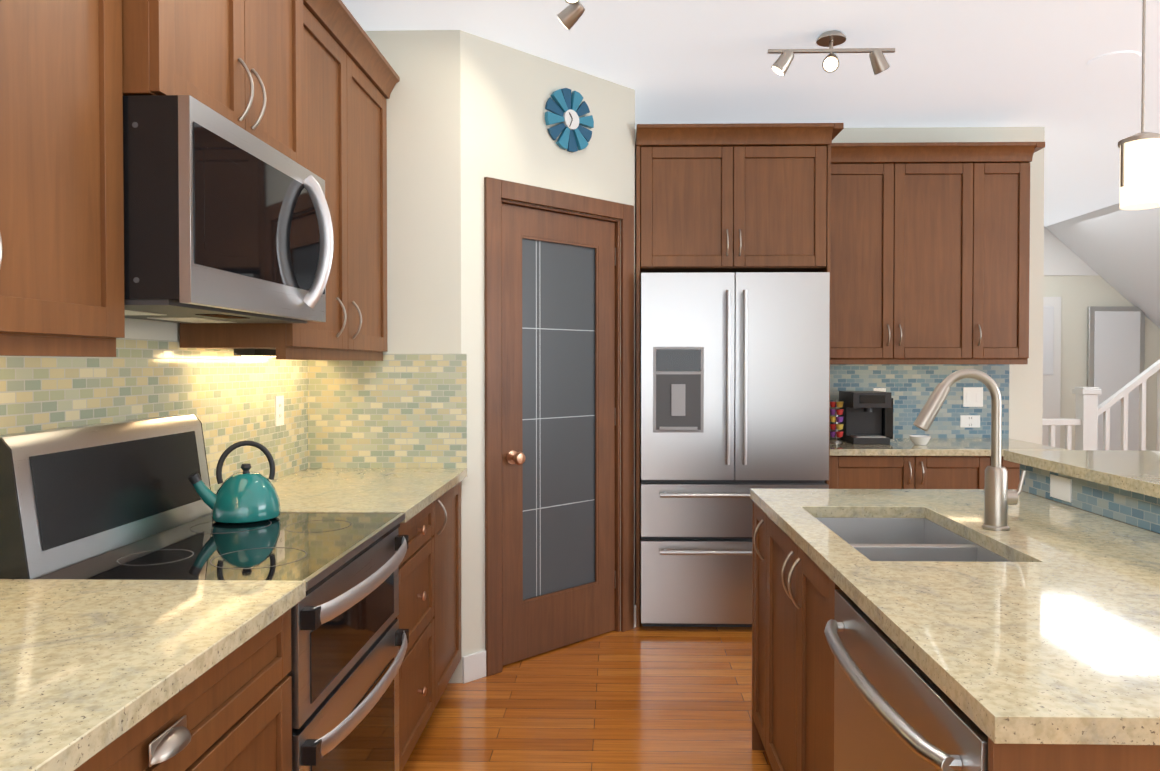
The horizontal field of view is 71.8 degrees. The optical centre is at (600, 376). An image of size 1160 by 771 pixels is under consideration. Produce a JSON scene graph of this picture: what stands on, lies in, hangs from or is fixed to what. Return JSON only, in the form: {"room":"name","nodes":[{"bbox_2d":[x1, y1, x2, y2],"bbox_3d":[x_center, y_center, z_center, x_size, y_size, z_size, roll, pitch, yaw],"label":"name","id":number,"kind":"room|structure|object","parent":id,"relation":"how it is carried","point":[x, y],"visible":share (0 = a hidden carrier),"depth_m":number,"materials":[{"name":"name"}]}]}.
{"room":"kitchen","nodes":[
{"label":"kitchen","id":0,"kind":"room"},
{"bbox_2d":[125,318,179,340],"bbox_3d":[-1.356,-0.035,0.665,0.100,2.770,8.620,0,1,1],"label":"wall","id":1,"kind":"structure","parent":0,"point":[148,329],"depth_m":2.27,"materials":[{"name":"beige paint"}]},
{"bbox_2d":[0,0,127,347],"bbox_3d":[-1.131,-0.648,1.187,0.312,1.160,0.881,0,1,1],"label":"upper cabinet","id":2,"kind":"object","parent":1,"relation":"attached to","point":[64,63],"depth_m":1.46,"materials":[{"name":"brown wood"}]},
{"bbox_2d":[0,338,307,493],"bbox_3d":[-1.289,0.178,1.333,0.006,0.535,4.154,0,1,1],"label":"backsplash","id":3,"kind":"structure","parent":1,"relation":"attached to","point":[226,397],"depth_m":2.40,"materials":[{"name":"tile"}]},
{"bbox_2d":[275,395,283,425],"bbox_3d":[-1.246,0.134,3.116,0.005,0.116,0.072,0,1,1],"label":"electrical outlet","id":4,"kind":"object","parent":3,"relation":"attached to","point":[279,410],"visible":1,"depth_m":3.11,"materials":[{"name":"white plastic"}]},
{"bbox_2d":[128,0,311,171],"bbox_3d":[-1.078,-0.971,2.005,0.382,0.778,0.760,0,1,1],"label":"upper cabinet","id":5,"kind":"object","parent":1,"relation":"attached to","point":[309,85],"depth_m":1.96,"materials":[{"name":"brown wood"}]},
{"bbox_2d":[123,95,332,322],"bbox_3d":[-1.006,-0.363,2.012,0.527,0.427,0.758,0,1,1],"label":"microwave","id":6,"kind":"object","parent":5,"relation":"attached to","point":[226,220],"visible":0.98,"depth_m":1.75,"materials":[{"name":"silver metal"}]},
{"bbox_2d":[180,0,391,355],"bbox_3d":[-1.080,-0.673,2.892,0.341,1.160,0.999,0,1,1],"label":"upper cabinet","id":7,"kind":"object","parent":1,"relation":"attached to","point":[351,88],"depth_m":2.86,"materials":[{"name":"brown wood"}]},
{"bbox_2d":[365,30,461,682],"bbox_3d":[-0.918,-0.076,3.456,0.660,2.770,0.100,0,1,1],"label":"wall","id":8,"kind":"structure","parent":0,"point":[424,209],"depth_m":3.39,"materials":[{"name":"beige paint"}]},
{"bbox_2d":[308,354,466,467],"bbox_3d":[-0.904,0.160,3.405,0.677,0.510,0.006,0,1,1],"label":"backsplash","id":9,"kind":"structure","parent":8,"relation":"attached to","point":[399,411],"depth_m":3.40,"materials":[{"name":"tile"}]},
{"bbox_2d":[460,30,634,656],"bbox_3d":[-0.239,-0.081,3.803,1.064,2.770,0.100,-1,1,-44],"label":"wall","id":10,"kind":"structure","parent":0,"point":[507,92],"depth_m":3.52,"materials":[{"name":"beige paint"}]},
{"bbox_2d":[462,605,635,683],"bbox_3d":[2.750,1.216,5.815,6.574,0.115,4.948,0,1,1],"label":"baseboard","id":11,"kind":"structure","parent":10,"relation":"attached to","point":[473,666],"depth_m":3.45,"materials":[{"name":"white wood"}]},
{"bbox_2d":[502,204,615,665],"bbox_3d":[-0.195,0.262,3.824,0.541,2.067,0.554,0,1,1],"label":"pantry door","id":12,"kind":"structure","parent":10,"relation":"in","point":[558,420],"depth_m":3.82,"materials":[{"name":"brown wood"}]},
{"bbox_2d":[484,177,633,676],"bbox_3d":[-0.199,0.218,3.833,0.920,2.170,0.119,-1,1,-44],"label":"door frame","id":13,"kind":"structure","parent":10,"relation":"attached to","point":[497,192],"depth_m":3.64,"materials":[{"name":"brown wood"}]},
{"bbox_2d":[545,88,593,151],"bbox_3d":[-0.140,-1.210,3.785,0.293,0.293,0.031,-1,1,-44],"label":"wall clock","id":14,"kind":"object","parent":10,"relation":"attached to","point":[565,109],"visible":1,"depth_m":3.77,"materials":[{"name":"blue"}]},
{"bbox_2d":[402,613,772,770],"bbox_3d":[2.314,1.355,2.349,7.700,0.060,12.300,0,1,1],"label":"floor","id":15,"kind":"structure","parent":0,"point":[659,698],"depth_m":3.15,"materials":[{"name":"brown wood"}]},
{"bbox_2d":[84,612,291,770],"bbox_3d":[-0.962,0.901,1.181,0.652,0.884,0.925,0,1,1],"label":"base cabinet","id":16,"kind":"object","parent":15,"relation":"on","point":[238,717],"depth_m":1.37,"materials":[{"name":"brown wood"}]},
{"bbox_2d":[0,579,305,770],"bbox_3d":[-0.948,0.440,1.174,0.679,0.035,0.933,0,1,1],"label":"countertop","id":17,"kind":"structure","parent":16,"relation":"on","point":[84,663],"depth_m":1.25,"materials":[{"name":"beige stone"}]},
{"bbox_2d":[0,414,408,770],"bbox_3d":[-0.905,0.725,2.027,0.731,1.210,0.760,0,1,1],"label":"stove","id":18,"kind":"object","parent":15,"relation":"on","point":[120,500],"visible":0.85,"depth_m":1.90,"materials":[{"name":"silver metal"}]},
{"bbox_2d":[188,440,280,523],"bbox_3d":[-1.029,0.296,2.293,0.218,0.225,0.185,0,1,1],"label":"kettle","id":19,"kind":"object","parent":18,"relation":"on","point":[246,496],"visible":1,"depth_m":2.23,"materials":[{"name":"teal ceramic"}]},
{"bbox_2d":[395,496,443,770],"bbox_3d":[-0.930,0.878,2.694,0.652,0.884,0.555,0,1,1],"label":"base cabinet","id":20,"kind":"object","parent":15,"relation":"on","point":[421,570],"depth_m":2.72,"materials":[{"name":"brown wood"}]},
{"bbox_2d":[270,468,466,523],"bbox_3d":[-0.912,0.415,2.905,0.679,0.035,0.999,0,1,1],"label":"countertop","id":21,"kind":"structure","parent":20,"relation":"on","point":[408,491],"depth_m":2.84,"materials":[{"name":"beige stone"}]},
{"bbox_2d":[444,480,461,689],"bbox_3d":[-0.920,0.871,3.161,0.652,0.884,0.499,0,1,1],"label":"base cabinet","id":22,"kind":"object","parent":15,"relation":"on","point":[452,502],"depth_m":3.26,"materials":[{"name":"brown wood"}]},
{"bbox_2d":[640,272,829,626],"bbox_3d":[0.687,0.383,4.373,0.946,1.825,0.782,0,1,1],"label":"fridge","id":23,"kind":"object","parent":15,"relation":"on","point":[734,388],"visible":0.9,"depth_m":4.05,"materials":[{"name":"silver metal"}]},
{"bbox_2d":[635,123,843,626],"bbox_3d":[0.713,0.007,4.431,1.041,2.575,0.747,0,1,1],"label":"surround","id":24,"kind":"object","parent":15,"relation":"on","point":[741,197],"visible":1,"depth_m":4.11,"materials":[{"name":"brown wood"}]},
{"bbox_2d":[829,438,1067,489],"bbox_3d":[1.809,0.834,4.472,1.240,0.920,0.644,0,1,1],"label":"base cabinet","id":25,"kind":"object","parent":15,"relation":"on","point":[935,463],"visible":0.23,"depth_m":4.19,"materials":[{"name":"brown wood"}]},
{"bbox_2d":[830,400,843,442],"bbox_3d":[1.335,0.252,4.524,0.082,0.240,0.080,0,1,1],"label":"coffee pod rack","id":26,"kind":"object","parent":25,"relation":"on","point":[836,419],"visible":0.98,"depth_m":4.50,"materials":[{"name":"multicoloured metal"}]},
{"bbox_2d":[839,391,892,443],"bbox_3d":[1.518,0.229,4.536,0.254,0.285,0.287,0,1,1],"label":"coffee maker","id":27,"kind":"object","parent":25,"relation":"on","point":[867,417],"visible":0.98,"depth_m":4.50,"materials":[{"name":"black plastic"}]},
{"bbox_2d":[909,435,930,444],"bbox_3d":[1.747,0.350,4.376,0.116,0.048,0.116,0,1,1],"label":"bowl","id":28,"kind":"object","parent":25,"relation":"on","point":[920,439],"visible":1,"depth_m":4.34,"materials":[{"name":"white ceramic"}]},
{"bbox_2d":[750,458,1159,770],"bbox_3d":[1.021,0.823,1.918,1.148,1.019,1.810,0,1,1],"label":"kitchen island","id":29,"kind":"object","parent":15,"relation":"on","point":[918,630],"depth_m":1.64,"materials":[{"name":"beige stone"}]},
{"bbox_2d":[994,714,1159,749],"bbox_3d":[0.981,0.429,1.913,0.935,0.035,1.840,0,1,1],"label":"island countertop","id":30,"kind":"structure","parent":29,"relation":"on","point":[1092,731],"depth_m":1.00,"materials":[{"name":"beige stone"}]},
{"bbox_2d":[913,369,1026,530],"bbox_3d":[0.990,0.194,2.146,0.301,0.428,0.066,0,1,1],"label":"faucet","id":31,"kind":"object","parent":30,"relation":"on","point":[999,498],"visible":1,"depth_m":2.13,"materials":[{"name":"silver metal"}]},
{"bbox_2d":[1004,450,1159,493],"bbox_3d":[1.680,0.294,1.896,0.530,0.035,1.900,0,1,1],"label":"island countertop","id":32,"kind":"structure","parent":29,"relation":"on","point":[1140,468],"depth_m":2.49,"materials":[{"name":"beige stone"}]},
{"bbox_2d":[1042,359,1159,450],"bbox_3d":[3.950,0.079,5.684,2.570,2.394,0.205,0,1,1],"label":"stair railing","id":33,"kind":"object","parent":15,"relation":"on","point":[1088,410],"depth_m":5.64,"materials":[{"name":"white wood"}]},
{"bbox_2d":[341,0,1159,226],"bbox_3d":[2.314,-1.484,2.307,7.700,0.080,12.300,0,1,1],"label":"ceiling","id":34,"kind":"structure","parent":0,"point":[987,63],"depth_m":3.71,"materials":[{"name":"white paint"}]},
{"bbox_2d":[557,0,584,29],"bbox_3d":[-0.107,-1.365,2.759,0.124,0.171,0.540,0,1,1],"label":"track light","id":35,"kind":"object","parent":34,"relation":"attached to","point":[570,15],"visible":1,"depth_m":2.94,"materials":[{"name":"silver metal"}]},
{"bbox_2d":[767,30,894,75],"bbox_3d":[0.988,-1.374,3.426,0.540,0.171,0.124,0,1,1],"label":"track light","id":36,"kind":"object","parent":34,"relation":"attached to","point":[830,63],"visible":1,"depth_m":3.41,"materials":[{"name":"silver metal"}]},
{"bbox_2d":[1087,51,1140,68],"bbox_3d":[2.374,-1.462,3.706,0.210,0.006,0.210,0,1,1],"label":"recessed light","id":37,"kind":"object","parent":34,"relation":"attached to","point":[1113,59],"visible":0.96,"depth_m":3.69,"materials":[{"name":"white paint"}]},
{"bbox_2d":[1118,0,1159,209],"bbox_3d":[1.647,-0.981,2.428,0.128,0.929,0.128,0,1,1],"label":"pendant light","id":38,"kind":"object","parent":34,"relation":"hanging from","point":[1140,171],"visible":1,"depth_m":2.40,"materials":[{"name":"white glass"}]},
{"bbox_2d":[635,126,1044,444],"bbox_3d":[0.710,-0.097,4.872,3.855,2.770,0.120,0,1,1],"label":"wall","id":39,"kind":"structure","parent":0,"point":[1025,399],"depth_m":4.77,"materials":[{"name":"beige paint"}]},
{"bbox_2d":[830,364,1008,437],"bbox_3d":[1.816,0.142,4.788,1.240,0.505,0.006,0,1,1],"label":"backsplash","id":40,"kind":"structure","parent":39,"relation":"attached to","point":[911,388],"depth_m":4.78,"materials":[{"name":"tile"}]},
{"bbox_2d":[873,388,885,391],"bbox_3d":[1.669,0.129,4.786,0.072,0.116,0.005,0,1,1],"label":"electrical outlet","id":41,"kind":"object","parent":40,"relation":"attached to","point":[880,389],"visible":0.1,"depth_m":4.78,"materials":[{"name":"white plastic"}]},
{"bbox_2d":[960,415,979,427],"bbox_3d":[2.206,0.269,4.777,0.116,0.072,0.005,0,1,1],"label":"electrical outlet","id":42,"kind":"object","parent":40,"relation":"attached to","point":[969,420],"visible":1,"depth_m":4.77,"materials":[{"name":"white plastic"}]},
{"bbox_2d":[963,387,982,406],"bbox_3d":[2.221,0.124,4.774,0.116,0.116,0.007,0,1,1],"label":"light switch","id":43,"kind":"object","parent":40,"relation":"attached to","point":[972,396],"visible":1,"depth_m":4.77,"materials":[{"name":"white plastic"}]},
{"bbox_2d":[830,142,1045,363],"bbox_3d":[1.807,-0.673,4.574,1.235,1.210,0.397,0,1,1],"label":"upper cabinet","id":44,"kind":"object","parent":39,"relation":"attached to","point":[930,254],"visible":0.81,"depth_m":4.44,"materials":[{"name":"brown wood"}]},
{"bbox_2d":[1043,227,1159,450],"bbox_3d":[4.190,-0.148,8.284,3.800,2.770,0.110,0,1,1],"label":"wall","id":45,"kind":"structure","parent":0,"point":[1076,283],"depth_m":8.21,"materials":[{"name":"beige paint"}]},
{"bbox_2d":[1042,297,1144,449],"bbox_3d":[4.768,0.213,8.200,1.560,2.050,0.039,0,1,1],"label":"door","id":46,"kind":"structure","parent":45,"relation":"attached to","point":[1116,351],"depth_m":8.17,"materials":[{"name":"white wood"}]},
{"bbox_2d":[1045,203,1159,327],"bbox_3d":[5.289,-0.831,7.025,1.530,1.362,2.340,0,1,1],"label":"staircase underside","id":47,"kind":"structure","parent":0,"point":[1116,247],"depth_m":7.64,"materials":[{"name":"white paint"}]}
]}

